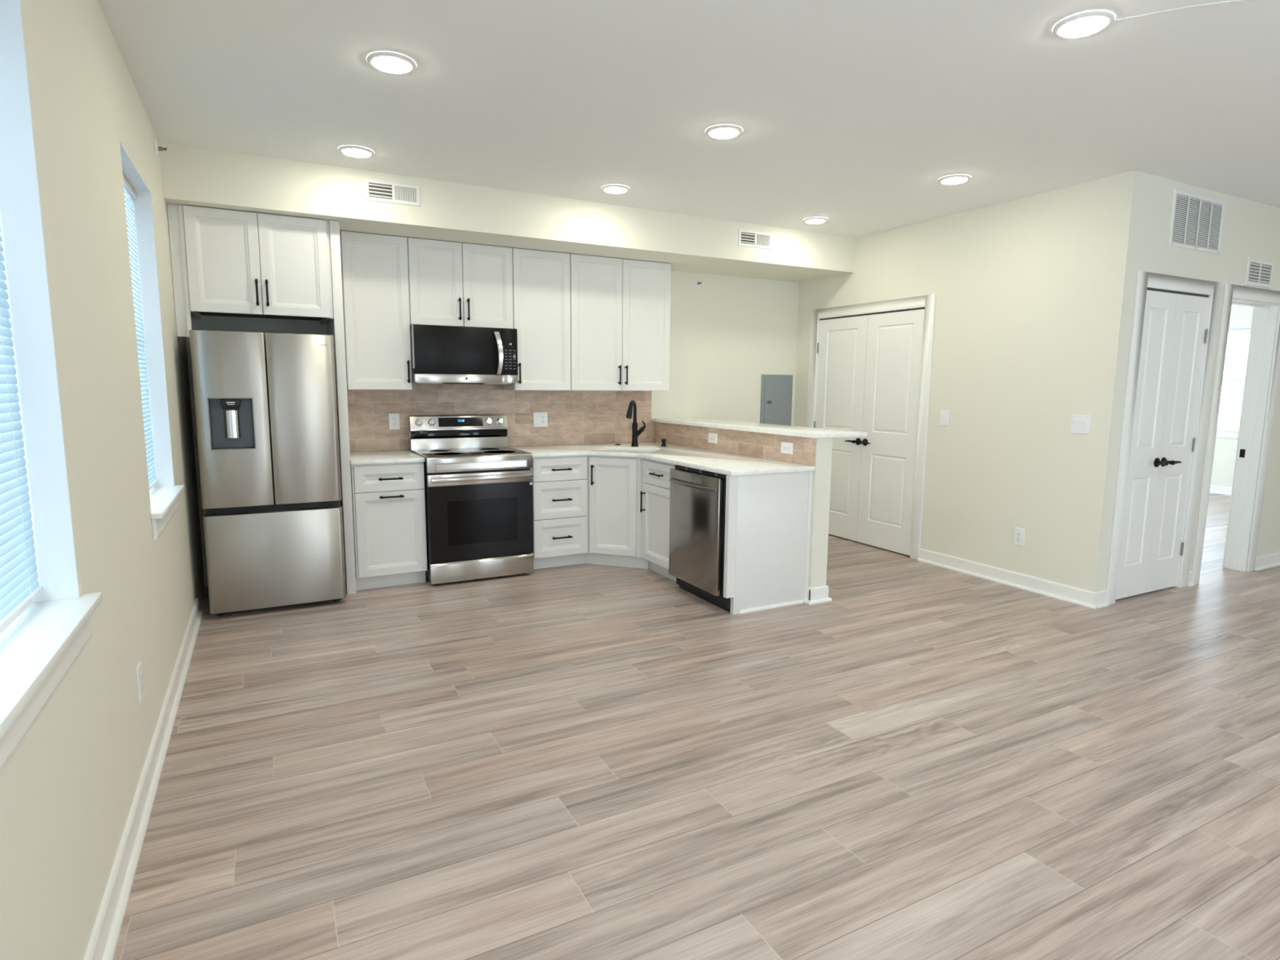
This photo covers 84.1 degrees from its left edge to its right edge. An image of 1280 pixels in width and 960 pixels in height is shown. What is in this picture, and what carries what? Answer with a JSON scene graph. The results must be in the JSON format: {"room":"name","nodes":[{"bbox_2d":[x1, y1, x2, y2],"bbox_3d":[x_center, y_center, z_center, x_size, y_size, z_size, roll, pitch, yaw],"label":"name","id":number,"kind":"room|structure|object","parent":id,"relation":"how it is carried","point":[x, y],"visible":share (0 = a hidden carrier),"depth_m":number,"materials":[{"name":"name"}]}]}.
{"room":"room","nodes":[
{"label":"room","id":0,"kind":"room"},
{"bbox_2d":[0,0,204,959],"bbox_3d":[-1.102,-0.085,0.976,0.160,2.746,8.900,-4,9,-28],"label":"wall","id":1,"kind":"structure","parent":0,"point":[68,789],"depth_m":2.06,"materials":[{"name":"beige paint"}]},
{"bbox_2d":[0,0,102,772],"bbox_3d":[-1.255,-0.315,1.294,0.197,1.575,0.935,-4,9,-28],"label":"window","id":2,"kind":"structure","parent":1,"relation":"in","point":[40,646],"depth_m":1.66,"materials":[{"name":"glass"}]},
{"bbox_2d":[0,220,44,633],"bbox_3d":[-1.269,-0.380,1.277,0.042,1.430,0.863,-4,9,-28],"label":"window blind","id":3,"kind":"object","parent":2,"relation":"attached to","point":[20,588],"visible":1,"depth_m":1.61,"materials":[{"name":"white plastic"}]},
{"bbox_2d":[136,661,144,702],"bbox_3d":[-1.739,0.703,2.473,0.009,0.122,0.078,-4,9,-28],"label":"wall outlet","id":4,"kind":"object","parent":1,"relation":"attached to","point":[139,669],"visible":1,"depth_m":2.45,"materials":[{"name":"white plastic"}]},
{"bbox_2d":[139,671,143,693],"bbox_3d":[-1.737,0.703,2.474,0.002,0.067,0.033,-4,9,-28],"label":"receptacle","id":5,"kind":"object","parent":4,"relation":"attached to","point":[141,686],"depth_m":2.46,"materials":[{"name":"white plastic"}]},
{"bbox_2d":[83,598,202,959],"bbox_3d":[-0.875,1.260,0.906,0.030,0.103,7.940,-4,9,-28],"label":"baseboard","id":6,"kind":"structure","parent":1,"relation":"attached to","point":[102,944],"depth_m":2.24,"materials":[{"name":"paint"}]},
{"bbox_2d":[120,142,184,541],"bbox_3d":[-2.270,-0.579,3.205,0.197,1.575,0.935,-4,9,-28],"label":"window","id":7,"kind":"structure","parent":1,"relation":"in","point":[164,495],"depth_m":3.56,"materials":[{"name":"glass"}]},
{"bbox_2d":[122,173,158,490],"bbox_3d":[-2.284,-0.644,3.188,0.042,1.430,0.863,-4,9,-28],"label":"window blind","id":8,"kind":"object","parent":7,"relation":"attached to","point":[129,192],"visible":0.3,"depth_m":3.44,"materials":[{"name":"white plastic"}]},
{"bbox_2d":[154,139,167,155],"bbox_3d":[-2.545,-1.760,3.771,0.052,0.080,0.080,-4,9,-28],"label":"sprinkler","id":9,"kind":"object","parent":1,"relation":"attached to","point":[157,148],"visible":1,"depth_m":3.75,"materials":[{"name":"white plastic"}]},
{"bbox_2d":[186,270,799,586],"bbox_3d":[-0.829,-0.757,6.012,5.351,2.746,0.140,-4,9,-28],"label":"wall","id":10,"kind":"structure","parent":0,"point":[727,332],"depth_m":6.69,"materials":[{"name":"beige paint"}]},
{"bbox_2d":[167,204,333,337],"bbox_3d":[-2.486,-1.282,4.598,0.864,0.756,0.667,-4,9,-28],"label":"upper cabinet","id":11,"kind":"object","parent":10,"relation":"attached to","point":[240,264],"depth_m":4.32,"materials":[{"name":"paint"}]},
{"bbox_2d":[339,231,412,389],"bbox_3d":[-1.899,-1.186,5.090,0.436,1.066,0.360,-4,9,-28],"label":"upper cabinet","id":12,"kind":"object","parent":10,"relation":"attached to","point":[375,267],"visible":0.99,"depth_m":4.97,"materials":[{"name":"paint"}]},
{"bbox_2d":[407,237,513,328],"bbox_3d":[-1.366,-1.449,5.336,0.763,0.602,0.360,-4,9,-28],"label":"upper cabinet","id":13,"kind":"object","parent":10,"relation":"attached to","point":[451,283],"visible":0.99,"depth_m":5.20,"materials":[{"name":"paint"}]},
{"bbox_2d":[409,324,518,384],"bbox_3d":[-1.351,-0.936,5.362,0.771,0.416,0.451,-4,9,-28],"label":"microwave","id":14,"kind":"object","parent":13,"relation":"attached to","point":[440,354],"visible":0.99,"depth_m":5.20,"materials":[{"name":"black plastic"}]},
{"bbox_2d":[346,382,654,452],"bbox_3d":[-1.039,-0.549,5.845,2.654,0.546,0.008,-4,9,-28],"label":"tile backsplash","id":15,"kind":"structure","parent":10,"relation":"attached to","point":[574,416],"depth_m":5.84,"materials":[{"name":"beige tile"}]},
{"bbox_2d":[388,413,399,429],"bbox_3d":[-1.871,-0.446,5.407,0.078,0.122,0.009,-4,9,-28],"label":"wall outlet","id":16,"kind":"object","parent":15,"relation":"attached to","point":[393,418],"visible":1,"depth_m":5.40,"materials":[{"name":"white plastic"}]},
{"bbox_2d":[391,417,396,426],"bbox_3d":[-1.870,-0.445,5.405,0.033,0.067,0.002,-4,9,-28],"label":"receptacle","id":17,"kind":"object","parent":16,"relation":"attached to","point":[393,419],"depth_m":5.40,"materials":[{"name":"white plastic"}]},
{"bbox_2d":[533,412,547,426],"bbox_3d":[-0.832,-0.507,5.949,0.126,0.122,0.011,-4,9,-28],"label":"wall outlet","id":18,"kind":"object","parent":15,"relation":"attached to","point":[540,419],"visible":1,"depth_m":5.95,"materials":[{"name":"white plastic"}]},
{"bbox_2d":[541,415,545,423],"bbox_3d":[-0.811,-0.508,5.958,0.033,0.067,0.002,-4,9,-28],"label":"receptacle","id":19,"kind":"object","parent":18,"relation":"attached to","point":[543,417],"depth_m":5.96,"materials":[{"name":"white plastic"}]},
{"bbox_2d":[502,248,570,390],"bbox_3d":[-0.822,-1.252,5.652,0.468,1.066,0.360,-4,9,-28],"label":"upper cabinet","id":20,"kind":"object","parent":10,"relation":"attached to","point":[541,280],"visible":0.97,"depth_m":5.54,"materials":[{"name":"paint"}]},
{"bbox_2d":[569,253,671,391],"bbox_3d":[-0.211,-1.290,5.971,0.912,1.066,0.360,-4,9,-28],"label":"upper cabinet","id":21,"kind":"object","parent":10,"relation":"attached to","point":[620,308],"visible":1,"depth_m":5.84,"materials":[{"name":"paint"}]},
{"bbox_2d":[693,279,701,288],"bbox_3d":[0.539,-1.796,6.485,0.080,0.080,0.052,-4,9,-28],"label":"sprinkler","id":22,"kind":"object","parent":10,"relation":"attached to","point":[697,283],"visible":1,"depth_m":6.49,"materials":[{"name":"white plastic"}]},
{"bbox_2d":[760,374,792,426],"bbox_3d":[1.366,-0.770,7.082,0.390,0.555,0.023,-4,9,-28],"label":"breaker panel","id":23,"kind":"object","parent":10,"relation":"attached to","point":[776,390],"visible":0.78,"depth_m":7.07,"materials":[{"name":"grey metal"}]},
{"bbox_2d":[159,142,855,282],"bbox_3d":[-0.547,-1.920,5.497,5.201,0.298,0.743,-4,9,-28],"label":"soffit","id":24,"kind":"structure","parent":0,"point":[194,176],"depth_m":4.90,"materials":[{"name":"beige paint"}]},
{"bbox_2d":[364,177,420,206],"bbox_3d":[-1.575,-1.835,4.532,0.338,0.130,0.014,-4,9,-28],"label":"ceiling vent","id":25,"kind":"object","parent":24,"relation":"in","point":[376,190],"visible":1,"depth_m":4.53,"materials":[{"name":"metal"}]},
{"bbox_2d":[737,228,772,249],"bbox_3d":[0.954,-1.985,5.853,0.340,0.132,0.014,-4,9,-28],"label":"ceiling vent","id":26,"kind":"object","parent":24,"relation":"in","point":[750,238],"visible":1,"depth_m":5.85,"materials":[{"name":"metal"}]},
{"bbox_2d":[97,0,1279,238],"bbox_3d":[3.859,-1.953,4.519,12.400,0.100,10.950,-4,9,-28],"label":"ceiling","id":27,"kind":"structure","parent":0,"point":[851,114],"depth_m":3.24,"materials":[{"name":"paint"}]},
{"bbox_2d":[337,145,373,157],"bbox_3d":[-1.628,-1.879,4.076,0.192,0.020,0.192,-4,9,-28],"label":"recessed light","id":28,"kind":"object","parent":27,"relation":"in","point":[355,151],"visible":1,"depth_m":4.04,"materials":[{"name":"plastic"}]},
{"bbox_2d":[366,51,416,74],"bbox_3d":[-1.029,-1.722,2.944,0.192,0.020,0.192,-4,9,-28],"label":"recessed light","id":29,"kind":"object","parent":27,"relation":"in","point":[384,61],"visible":1,"depth_m":2.91,"materials":[{"name":"plastic"}]},
{"bbox_2d":[601,184,629,193],"bbox_3d":[-0.166,-1.964,4.809,0.192,0.020,0.192,-4,9,-28],"label":"recessed light","id":30,"kind":"object","parent":27,"relation":"in","point":[611,188],"visible":1,"depth_m":4.77,"materials":[{"name":"plastic"}]},
{"bbox_2d":[705,124,742,138],"bbox_3d":[0.438,-1.812,3.708,0.192,0.020,0.192,-4,9,-28],"label":"recessed light","id":31,"kind":"object","parent":27,"relation":"in","point":[723,131],"visible":1,"depth_m":3.67,"materials":[{"name":"plastic"}]},
{"bbox_2d":[803,217,827,223],"bbox_3d":[1.400,-2.066,5.666,0.192,0.020,0.192,-4,9,-28],"label":"recessed light","id":32,"kind":"object","parent":27,"relation":"in","point":[811,220],"visible":1,"depth_m":5.62,"materials":[{"name":"plastic"}]},
{"bbox_2d":[937,174,970,184],"bbox_3d":[2.002,-1.908,4.521,0.192,0.020,0.192,-4,9,-28],"label":"recessed light","id":33,"kind":"object","parent":27,"relation":"in","point":[953,179],"visible":1,"depth_m":4.48,"materials":[{"name":"plastic"}]},
{"bbox_2d":[1052,9,1114,38],"bbox_3d":[1.615,-1.652,2.589,0.192,0.020,0.192,-4,9,-28],"label":"recessed light","id":34,"kind":"object","parent":27,"relation":"in","point":[1085,24],"visible":1,"depth_m":2.56,"materials":[{"name":"plastic"}]},
{"bbox_2d":[1114,0,1248,20],"bbox_3d":[2.155,-1.629,2.399,0.955,0.006,0.042,3,8,16],"label":"cord","id":35,"kind":"object","parent":27,"relation":"attached to","point":[1230,1],"visible":1,"depth_m":2.47,"materials":[{"name":"white plastic"}]},
{"bbox_2d":[112,493,1279,959],"bbox_3d":[3.835,0.818,4.891,12.400,0.001,10.950,-4,9,-28],"label":"floor","id":36,"kind":"structure","parent":0,"point":[920,761],"depth_m":2.64,"materials":[{"name":"brown wood"}]},
{"bbox_2d":[188,329,346,616],"bbox_3d":[-2.416,-0.071,4.665,0.763,1.717,0.792,-4,9,-28],"label":"refrigerator","id":37,"kind":"object","parent":36,"relation":"on","point":[265,406],"visible":1,"depth_m":4.31,"materials":[{"name":"silver metal"}]},
{"bbox_2d":[326,220,356,594],"bbox_3d":[-2.096,-0.473,4.943,0.058,2.446,0.620,-4,9,-28],"label":"end panel","id":38,"kind":"object","parent":36,"relation":"on","point":[335,326],"visible":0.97,"depth_m":4.67,"materials":[{"name":"paint"}]},
{"bbox_2d":[350,462,426,590],"bbox_3d":[-1.849,0.290,5.147,0.472,0.883,0.657,-4,9,-28],"label":"base cabinet","id":39,"kind":"object","parent":36,"relation":"on","point":[388,500],"visible":1,"depth_m":4.90,"materials":[{"name":"paint"}]},
{"bbox_2d":[350,449,425,465],"bbox_3d":[-1.855,-0.166,5.101,0.480,0.030,0.644,-4,9,-28],"label":"countertop","id":40,"kind":"structure","parent":39,"relation":"on","point":[404,455],"depth_m":4.93,"materials":[{"name":"white stone"}]},
{"bbox_2d":[408,414,533,584],"bbox_3d":[-1.277,0.114,5.375,0.758,1.181,0.717,-4,9,-28],"label":"range","id":41,"kind":"object","parent":36,"relation":"on","point":[478,489],"visible":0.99,"depth_m":5.15,"materials":[{"name":"silver metal"}]},
{"bbox_2d":[411,446,527,459],"bbox_3d":[-1.277,-0.204,5.338,0.758,0.022,0.550,-4,9,-28],"label":"cooktop","id":42,"kind":"object","parent":41,"relation":"in","point":[424,451],"depth_m":5.37,"materials":[{"name":"glass"}]},
{"bbox_2d":[530,455,587,568],"bbox_3d":[-0.747,0.222,5.723,0.472,0.883,0.657,-4,9,-28],"label":"base cabinet","id":43,"kind":"object","parent":36,"relation":"on","point":[559,483],"visible":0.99,"depth_m":5.47,"materials":[{"name":"paint"}]},
{"bbox_2d":[584,455,648,568],"bbox_3d":[-0.078,0.199,5.937,0.922,0.883,0.900,-4,9,-28],"label":"base cabinet","id":44,"kind":"object","parent":36,"relation":"on","point":[614,482],"visible":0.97,"depth_m":5.52,"materials":[{"name":"paint"}]},
{"bbox_2d":[508,441,814,475],"bbox_3d":[0.010,-0.167,5.229,1.408,0.030,2.156,-4,9,-28],"label":"countertop","id":45,"kind":"structure","parent":44,"relation":"on","point":[726,464],"depth_m":5.28,"materials":[{"name":"white stone"}]},
{"bbox_2d":[608,450,653,463],"bbox_3d":[-0.100,-0.117,5.714,0.534,0.198,0.414,3,8,17],"label":"sink","id":46,"kind":"object","parent":45,"relation":"in","point":[609,451],"visible":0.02,"depth_m":5.89,"materials":[{"name":"metal"}]},
{"bbox_2d":[626,400,645,446],"bbox_3d":[-0.035,-0.464,5.867,0.125,0.390,0.217,3,8,17],"label":"faucet","id":47,"kind":"object","parent":45,"relation":"on","point":[636,433],"visible":1,"depth_m":5.93,"materials":[{"name":"black metal"}]},
{"bbox_2d":[661,438,666,446],"bbox_3d":[0.197,-0.317,6.007,0.046,0.064,0.076,3,8,17],"label":"soap dispenser","id":48,"kind":"object","parent":45,"relation":"on","point":[663,440],"visible":1,"depth_m":6.01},
{"bbox_2d":[640,457,676,581],"bbox_3d":[0.376,0.280,5.367,0.652,0.883,0.539,-4,9,-28],"label":"base cabinet","id":49,"kind":"object","parent":36,"relation":"on","point":[655,494],"visible":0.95,"depth_m":5.26,"materials":[{"name":"paint"}]},
{"bbox_2d":[668,465,730,612],"bbox_3d":[0.624,0.355,4.829,0.708,0.880,0.640,-4,9,-28],"label":"dishwasher","id":50,"kind":"object","parent":36,"relation":"on","point":[697,506],"visible":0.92,"depth_m":4.64,"materials":[{"name":"silver metal"}]},
{"bbox_2d":[675,577,730,608],"bbox_3d":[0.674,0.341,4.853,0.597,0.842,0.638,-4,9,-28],"label":"toe kick","id":51,"kind":"object","parent":50,"relation":"in","point":[724,602],"depth_m":4.70,"materials":[{"name":"black plastic"}]},
{"bbox_2d":[723,471,813,614],"bbox_3d":[0.826,0.393,4.548,0.654,0.883,0.045,-4,9,-28],"label":"peninsula end panel","id":52,"kind":"object","parent":36,"relation":"on","point":[768,516],"visible":0.98,"depth_m":4.52,"materials":[{"name":"paint"}]},
{"bbox_2d":[807,437,832,587],"bbox_3d":[0.691,0.139,5.628,0.132,1.098,2.166,-4,9,-28],"label":"wall","id":53,"kind":"structure","parent":0,"point":[821,480],"depth_m":4.67,"materials":[{"name":"beige paint"}]},
{"bbox_2d":[653,422,816,466],"bbox_3d":[0.633,-0.311,5.535,0.008,0.184,2.148,-4,9,-28],"label":"tile backsplash","id":54,"kind":"structure","parent":53,"relation":"attached to","point":[753,444],"depth_m":5.30,"materials":[{"name":"beige tile"}]},
{"bbox_2d":[708,432,717,444],"bbox_3d":[0.574,-0.331,5.624,0.009,0.078,0.122,-4,9,-28],"label":"wall outlet","id":55,"kind":"object","parent":54,"relation":"attached to","point":[713,437],"visible":1,"depth_m":5.61,"materials":[{"name":"white plastic"}]},
{"bbox_2d":[781,441,793,454],"bbox_3d":[0.997,-0.217,4.828,0.009,0.078,0.122,-4,9,-28],"label":"wall outlet","id":56,"kind":"object","parent":54,"relation":"attached to","point":[786,447],"visible":1,"depth_m":4.82,"materials":[{"name":"white plastic"}]},
{"bbox_2d":[782,445,789,450],"bbox_3d":[0.995,-0.216,4.827,0.002,0.033,0.067,-4,9,-28],"label":"receptacle","id":57,"kind":"object","parent":56,"relation":"attached to","point":[784,447],"depth_m":4.83,"materials":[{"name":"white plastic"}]},
{"bbox_2d":[651,417,866,438],"bbox_3d":[0.812,-0.425,5.602,0.451,0.028,2.185,-4,9,-28],"label":"bar","id":58,"kind":"object","parent":53,"relation":"on","point":[806,432],"visible":1,"depth_m":5.20,"materials":[{"name":"white stone"}]},
{"bbox_2d":[804,586,812,604],"bbox_3d":[1.114,0.766,4.717,0.030,0.103,0.049,-4,9,-28],"label":"baseboard","id":59,"kind":"structure","parent":53,"relation":"attached to","point":[806,601],"depth_m":4.72,"materials":[{"name":"paint"}]},
{"bbox_2d":[808,585,831,604],"bbox_3d":[1.198,0.765,4.731,0.192,0.103,0.030,-4,9,-28],"label":"baseboard","id":60,"kind":"structure","parent":53,"relation":"attached to","point":[820,594],"depth_m":4.73,"materials":[{"name":"paint"}]},
{"bbox_2d":[794,176,1111,586],"bbox_3d":[2.281,-0.729,5.998,0.140,2.746,3.066,-4,9,-28],"label":"wall","id":61,"kind":"structure","parent":0,"point":[1016,283],"depth_m":5.17,"materials":[{"name":"beige paint"}]},
{"bbox_2d":[806,293,936,559],"bbox_3d":[2.011,-0.494,6.413,0.151,2.165,1.451,-4,9,-28],"label":"door","id":62,"kind":"structure","parent":61,"relation":"in","point":[869,371],"depth_m":6.27,"materials":[{"name":"paint"}]},
{"bbox_2d":[939,409,948,426],"bbox_3d":[2.406,-0.492,5.623,0.011,0.122,0.078,-4,9,-28],"label":"light switch","id":63,"kind":"object","parent":61,"relation":"attached to","point":[944,417],"visible":1,"depth_m":5.62,"materials":[{"name":"white plastic"}]},
{"bbox_2d":[917,547,1096,608],"bbox_3d":[2.653,0.705,5.272,0.030,0.103,1.438,-4,9,-28],"label":"baseboard","id":64,"kind":"structure","parent":61,"relation":"attached to","point":[1072,594],"depth_m":5.17,"materials":[{"name":"paint"}]},
{"bbox_2d":[1013,527,1025,546],"bbox_3d":[2.729,0.407,5.114,0.009,0.122,0.078,-4,9,-28],"label":"wall outlet","id":65,"kind":"object","parent":61,"relation":"attached to","point":[1019,533],"visible":1,"depth_m":5.11,"materials":[{"name":"white plastic"}]},
{"bbox_2d":[1016,531,1021,541],"bbox_3d":[2.727,0.408,5.112,0.002,0.067,0.033,-4,9,-28],"label":"receptacle","id":66,"kind":"object","parent":65,"relation":"attached to","point":[1018,533],"depth_m":5.11,"materials":[{"name":"white plastic"}]},
{"bbox_2d":[1070,414,1090,434],"bbox_3d":[2.904,-0.366,4.685,0.011,0.122,0.122,-4,9,-28],"label":"light switch","id":67,"kind":"object","parent":61,"relation":"attached to","point":[1079,424],"visible":1,"depth_m":4.68,"materials":[{"name":"white plastic"}]},
{"bbox_2d":[1072,170,1279,591],"bbox_3d":[4.846,-0.646,5.543,4.249,2.746,0.140,-4,9,-28],"label":"wall","id":68,"kind":"structure","parent":0,"point":[1140,206],"depth_m":4.61,"materials":[{"name":"beige paint"}]},
{"bbox_2d":[1094,589,1108,608],"bbox_3d":[3.051,0.786,4.691,0.129,0.103,0.030,-4,9,-28],"label":"baseboard","id":69,"kind":"structure","parent":68,"relation":"attached to","point":[1101,596],"depth_m":4.69,"materials":[{"name":"paint"}]},
{"bbox_2d":[1106,271,1222,604],"bbox_3d":[3.558,-0.270,4.842,1.023,2.165,0.151,-4,9,-28],"label":"door","id":70,"kind":"structure","parent":68,"relation":"in","point":[1175,322],"depth_m":4.83,"materials":[{"name":"paint"}]},
{"bbox_2d":[1187,571,1194,586],"bbox_3d":[4.042,0.725,5.209,0.060,0.103,0.030,-4,9,-28],"label":"baseboard","id":71,"kind":"structure","parent":68,"relation":"attached to","point":[1190,584],"depth_m":5.21,"materials":[{"name":"paint"}]},
{"bbox_2d":[1168,188,1226,254],"bbox_3d":[3.695,-1.702,4.700,0.646,0.350,0.010,-4,9,-28],"label":"air vent","id":72,"kind":"object","parent":68,"relation":"in","point":[1197,221],"visible":1,"depth_m":4.69,"materials":[{"name":"metal"}]},
{"bbox_2d":[1191,283,1279,584],"bbox_3d":[4.454,-0.334,5.378,0.939,2.165,0.174,-4,9,-28],"label":"door frame","id":73,"kind":"structure","parent":68,"relation":"in","point":[1263,364],"depth_m":5.49,"materials":[{"name":"paint"}]},
{"bbox_2d":[1244,257,1274,288],"bbox_3d":[4.506,-1.502,5.156,0.388,0.192,0.014,-4,9,-28],"label":"air vent","id":74,"kind":"object","parent":68,"relation":"in","point":[1259,273],"visible":1,"depth_m":5.15,"materials":[{"name":"metal"}]},
{"bbox_2d":[1254,551,1279,571],"bbox_3d":[5.122,0.659,5.773,0.490,0.103,0.030,-4,9,-28],"label":"baseboard","id":75,"kind":"structure","parent":68,"relation":"attached to","point":[1268,561],"depth_m":5.75,"materials":[{"name":"paint"}]},
{"bbox_2d":[1210,304,1253,487],"bbox_3d":[8.116,-1.177,9.710,0.150,2.746,4.800,-4,9,-28],"label":"wall","id":76,"kind":"structure","parent":0,"point":[1241,317],"depth_m":9.73,"materials":[{"name":"beige paint"}]},
{"bbox_2d":[1209,484,1231,495],"bbox_3d":[7.979,0.126,9.931,0.030,0.103,4.400,-4,9,-28],"label":"baseboard","id":77,"kind":"structure","parent":76,"relation":"attached to","point":[1213,489],"depth_m":9.82,"materials":[{"name":"paint"}]},
{"bbox_2d":[1216,327,1251,439],"bbox_3d":[7.974,-1.345,9.922,0.197,1.480,0.915,-4,9,-28],"label":"window","id":78,"kind":"structure","parent":76,"relation":"in","point":[1224,433],"depth_m":9.72,"materials":[{"name":"plastic"}]},
{"bbox_2d":[1217,328,1250,428],"bbox_3d":[7.989,-1.411,9.921,0.042,1.335,0.843,-4,9,-28],"label":"window blind","id":79,"kind":"object","parent":78,"relation":"attached to","point":[1237,331],"visible":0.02,"depth_m":9.70,"materials":[{"name":"white plastic"}]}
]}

